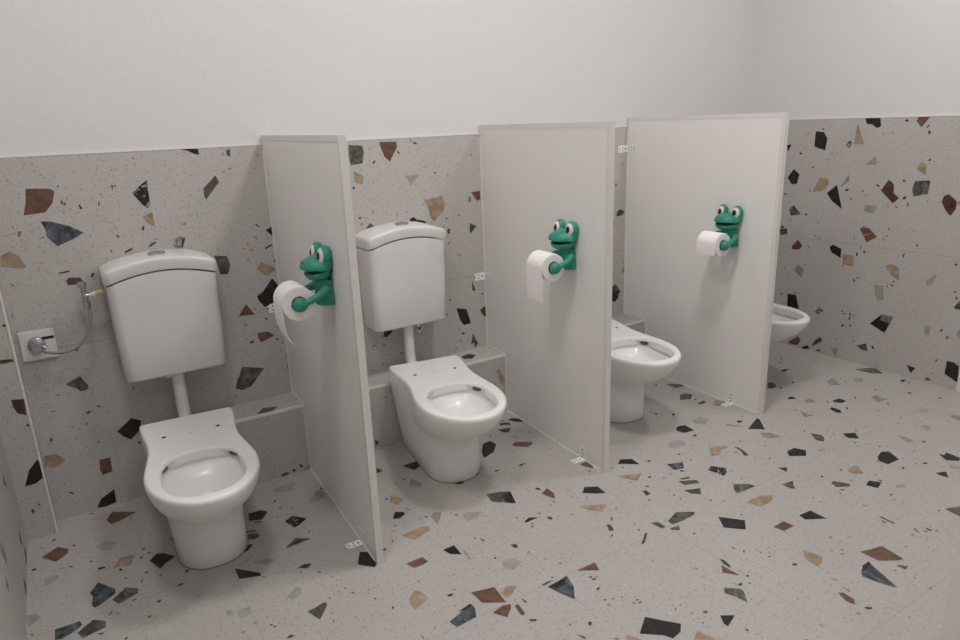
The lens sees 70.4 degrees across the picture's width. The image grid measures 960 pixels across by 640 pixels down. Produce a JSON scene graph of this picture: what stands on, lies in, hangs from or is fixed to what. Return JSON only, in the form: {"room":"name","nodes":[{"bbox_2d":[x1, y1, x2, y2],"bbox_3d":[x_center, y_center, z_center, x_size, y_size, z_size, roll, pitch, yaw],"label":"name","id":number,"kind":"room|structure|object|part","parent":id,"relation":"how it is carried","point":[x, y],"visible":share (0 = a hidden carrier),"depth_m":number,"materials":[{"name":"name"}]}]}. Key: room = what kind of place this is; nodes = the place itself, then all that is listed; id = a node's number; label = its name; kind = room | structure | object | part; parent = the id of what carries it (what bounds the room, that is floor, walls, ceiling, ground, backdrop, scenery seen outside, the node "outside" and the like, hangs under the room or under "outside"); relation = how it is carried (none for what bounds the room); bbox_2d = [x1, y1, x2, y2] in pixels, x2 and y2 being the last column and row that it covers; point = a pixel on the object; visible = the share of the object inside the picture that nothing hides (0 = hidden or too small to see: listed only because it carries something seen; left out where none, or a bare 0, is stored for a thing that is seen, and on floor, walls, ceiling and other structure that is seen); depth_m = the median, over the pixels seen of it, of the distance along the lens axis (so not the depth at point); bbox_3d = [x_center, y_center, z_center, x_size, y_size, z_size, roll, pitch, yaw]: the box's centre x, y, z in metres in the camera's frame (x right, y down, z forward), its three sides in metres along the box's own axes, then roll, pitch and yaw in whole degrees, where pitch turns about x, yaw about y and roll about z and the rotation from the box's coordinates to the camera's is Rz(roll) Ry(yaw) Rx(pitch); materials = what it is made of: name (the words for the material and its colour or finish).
{"room":"preschool restroom","nodes":[
{"label":"preschool restroom","id":0,"kind":"room"},
{"bbox_2d":[0,435,27,639],"bbox_3d":[-0.621,-0.197,0.315,0.151,2.750,3.750,-12,19,-30],"label":"wall","id":1,"kind":"structure","parent":0,"point":[13,539],"depth_m":1.83,"materials":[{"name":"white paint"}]},
{"bbox_2d":[0,285,57,540],"bbox_3d":[-1.503,-0.618,1.873,0.088,2.750,0.087,-12,19,-30],"label":"wall","id":2,"kind":"structure","parent":0,"point":[16,434],"depth_m":2.14,"materials":[{"name":"white paint"}]},
{"bbox_2d":[0,291,58,532],"bbox_3d":[-1.416,0.126,2.077,0.006,1.202,0.006,-12,19,-30],"label":"trim","id":3,"kind":"structure","parent":2,"relation":"attached to","point":[1,299],"depth_m":2.12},
{"bbox_2d":[0,0,755,520],"bbox_3d":[-0.086,-0.957,2.847,3.878,2.750,0.151,-12,19,-30],"label":"wall","id":4,"kind":"structure","parent":0,"point":[76,76],"depth_m":2.41,"materials":[{"name":"white paint"}]},
{"bbox_2d":[17,281,104,361],"bbox_3d":[-1.319,0.003,2.153,0.267,0.244,0.077,-9,18,-23],"label":"water connection","id":5,"kind":"object","parent":4,"relation":"attached to","point":[39,344],"visible":1,"depth_m":2.15,"materials":[{"name":"white plastic"}]},
{"bbox_3d":[-1.405,0.079,2.165,0.098,0.098,0.008,-12,19,-30],"label":"wall plate","id":6,"kind":"part","parent":5,"relation":"part of","materials":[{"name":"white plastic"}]},
{"bbox_2d":[98,249,225,416],"bbox_3d":[-1.045,0.068,2.307,0.344,0.612,0.156,-12,19,-30],"label":"cistern","id":7,"kind":"object","parent":4,"relation":"attached to","point":[164,307],"visible":0.98,"depth_m":2.23,"materials":[{"name":"white ceramic"}]},
{"bbox_3d":[-1.057,-0.183,2.237,0.344,0.078,0.148,-12,19,-30],"label":"lid","id":8,"kind":"part","parent":7,"relation":"part of","materials":[{"name":"white ceramic"}]},
{"bbox_3d":[-1.052,-0.001,2.293,0.332,0.359,0.142,-12,19,-30],"label":"tank","id":9,"kind":"part","parent":7,"relation":"part of","materials":[{"name":"white ceramic"}]},
{"bbox_2d":[355,221,445,362],"bbox_3d":[-0.298,-0.090,2.752,0.344,0.612,0.156,-12,19,-30],"label":"cistern","id":10,"kind":"object","parent":4,"relation":"attached to","point":[401,266],"visible":0.96,"depth_m":2.67,"materials":[{"name":"white ceramic"}]},
{"bbox_3d":[-0.305,-0.159,2.738,0.332,0.359,0.142,-12,19,-30],"label":"tank","id":11,"kind":"part","parent":10,"relation":"part of","materials":[{"name":"white ceramic"}]},
{"bbox_3d":[-0.310,-0.342,2.682,0.344,0.078,0.148,-12,19,-30],"label":"lid","id":12,"kind":"part","parent":10,"relation":"part of","materials":[{"name":"white ceramic"}]},
{"bbox_2d":[225,314,644,484],"bbox_3d":[0.221,0.240,3.180,3.154,0.283,0.157,-12,19,-30],"label":"ledge","id":13,"kind":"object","parent":4,"relation":"attached to","point":[279,441],"depth_m":2.57,"materials":[{"name":"tile"}]},
{"bbox_2d":[235,319,644,423],"bbox_3d":[0.255,0.125,3.082,3.154,0.012,0.012,-12,19,-30],"label":"trim","id":14,"kind":"structure","parent":4,"relation":"attached to","point":[641,321],"depth_m":2.53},
{"bbox_2d":[0,115,959,157],"bbox_3d":[0.919,-0.382,1.365,3.586,0.005,3.604,-12,19,-30],"label":"trim","id":15,"kind":"structure","parent":4,"relation":"attached to","point":[924,115],"depth_m":2.37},
{"bbox_2d":[26,342,959,639],"bbox_3d":[0.967,0.828,1.717,3.878,0.121,3.900,-12,19,-30],"label":"floor","id":16,"kind":"structure","parent":0,"point":[832,512],"depth_m":2.10,"materials":[{"name":"tile"}]},
{"bbox_2d":[139,407,259,569],"bbox_3d":[-0.834,0.554,2.072,0.306,0.340,0.627,-11,18,-27],"label":"toilet","id":17,"kind":"object","parent":16,"relation":"on","point":[200,472],"visible":1,"depth_m":2.02,"materials":[{"name":"ceramic"}]},
{"bbox_2d":[261,134,383,564],"bbox_3d":[-0.555,0.043,2.198,0.082,1.236,0.857,-11,18,-28],"label":"partition panel","id":18,"kind":"object","parent":16,"relation":"on","point":[308,184],"visible":0.79,"depth_m":2.06,"materials":[{"name":"laminate"}]},
{"bbox_2d":[292,242,334,311],"bbox_3d":[-0.483,-0.126,1.929,0.139,0.175,0.153,-11,18,-28],"label":"paper holder","id":19,"kind":"object","parent":18,"relation":"attached to","point":[317,267],"visible":0.91,"depth_m":1.90,"materials":[{"name":"green plastic"}]},
{"bbox_2d":[273,281,315,344],"bbox_3d":[-0.523,-0.021,1.933,0.097,0.167,0.098,-11,18,-28],"label":"toilet paper roll","id":20,"kind":"object","parent":19,"relation":"attached to","point":[286,292],"visible":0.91,"depth_m":1.89,"materials":[{"name":"paper"}]},
{"bbox_2d":[389,355,506,482],"bbox_3d":[-0.104,0.400,2.505,0.306,0.340,0.627,-9,17,-21],"label":"toilet","id":21,"kind":"object","parent":16,"relation":"on","point":[443,407],"visible":1,"depth_m":2.46,"materials":[{"name":"ceramic"}]},
{"bbox_2d":[474,121,614,472],"bbox_3d":[0.208,-0.123,2.662,0.082,1.240,0.841,-11,18,-28],"label":"partition panel","id":22,"kind":"object","parent":16,"relation":"on","point":[556,350],"visible":0.97,"depth_m":2.58,"materials":[{"name":"laminate"}]},
{"bbox_2d":[548,219,577,273],"bbox_3d":[0.273,-0.264,2.417,0.139,0.175,0.153,-11,18,-28],"label":"paper holder","id":23,"kind":"object","parent":22,"relation":"attached to","point":[563,238],"visible":0.86,"depth_m":2.39,"materials":[{"name":"green plastic"}]},
{"bbox_2d":[526,250,563,301],"bbox_3d":[0.233,-0.159,2.422,0.097,0.167,0.098,-11,18,-28],"label":"toilet paper roll","id":24,"kind":"object","parent":23,"relation":"attached to","point":[538,264],"visible":0.94,"depth_m":2.39,"materials":[{"name":"paper"}]},
{"bbox_2d":[610,319,680,422],"bbox_3d":[0.609,0.248,2.931,0.306,0.340,0.627,-9,17,-21],"label":"toilet","id":25,"kind":"object","parent":16,"relation":"on","point":[637,358],"visible":0.59,"depth_m":2.86,"materials":[{"name":"ceramic"}]},
{"bbox_2d":[618,112,789,414],"bbox_3d":[0.938,-0.278,3.084,0.082,1.245,0.860,-12,19,-29],"label":"partition panel","id":26,"kind":"object","parent":16,"relation":"on","point":[717,311],"visible":0.94,"depth_m":3.01,"materials":[{"name":"laminate"}]},
{"bbox_2d":[714,204,742,249],"bbox_3d":[1.013,-0.390,2.843,0.139,0.175,0.153,-12,19,-29],"label":"paper holder","id":27,"kind":"object","parent":26,"relation":"attached to","point":[727,222],"visible":0.79,"depth_m":2.81,"materials":[{"name":"green plastic"}]},
{"bbox_2d":[696,231,729,256],"bbox_3d":[0.973,-0.319,2.837,0.097,0.096,0.098,-12,19,-29],"label":"toilet paper roll","id":28,"kind":"object","parent":27,"relation":"attached to","point":[708,242],"visible":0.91,"depth_m":2.80,"materials":[{"name":"paper"}]},
{"bbox_2d":[770,303,809,342],"bbox_3d":[1.317,0.096,3.360,0.306,0.340,0.627,-10,18,-24],"label":"toilet","id":29,"kind":"object","parent":16,"relation":"on","point":[787,321],"visible":0.19,"depth_m":3.10,"materials":[{"name":"ceramic"}]},
{"bbox_2d":[939,529,959,639],"bbox_3d":[1.017,-0.008,0.705,0.099,2.032,0.850,-7,17,-16],"label":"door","id":30,"kind":"structure","parent":16,"relation":"on","point":[950,629],"depth_m":1.25,"materials":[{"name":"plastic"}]},
{"bbox_2d":[748,0,959,389],"bbox_3d":[2.527,-0.867,2.194,0.151,2.750,3.754,-12,19,-30],"label":"wall","id":31,"kind":"structure","parent":0,"point":[869,244],"depth_m":3.25,"materials":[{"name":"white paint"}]},
{"bbox_2d":[956,369,959,391],"bbox_3d":[2.395,-0.584,2.475,0.194,2.060,0.852,-12,19,-30],"label":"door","id":32,"kind":"structure","parent":31,"relation":"in","point":[958,380],"depth_m":3.06,"materials":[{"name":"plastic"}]}
]}

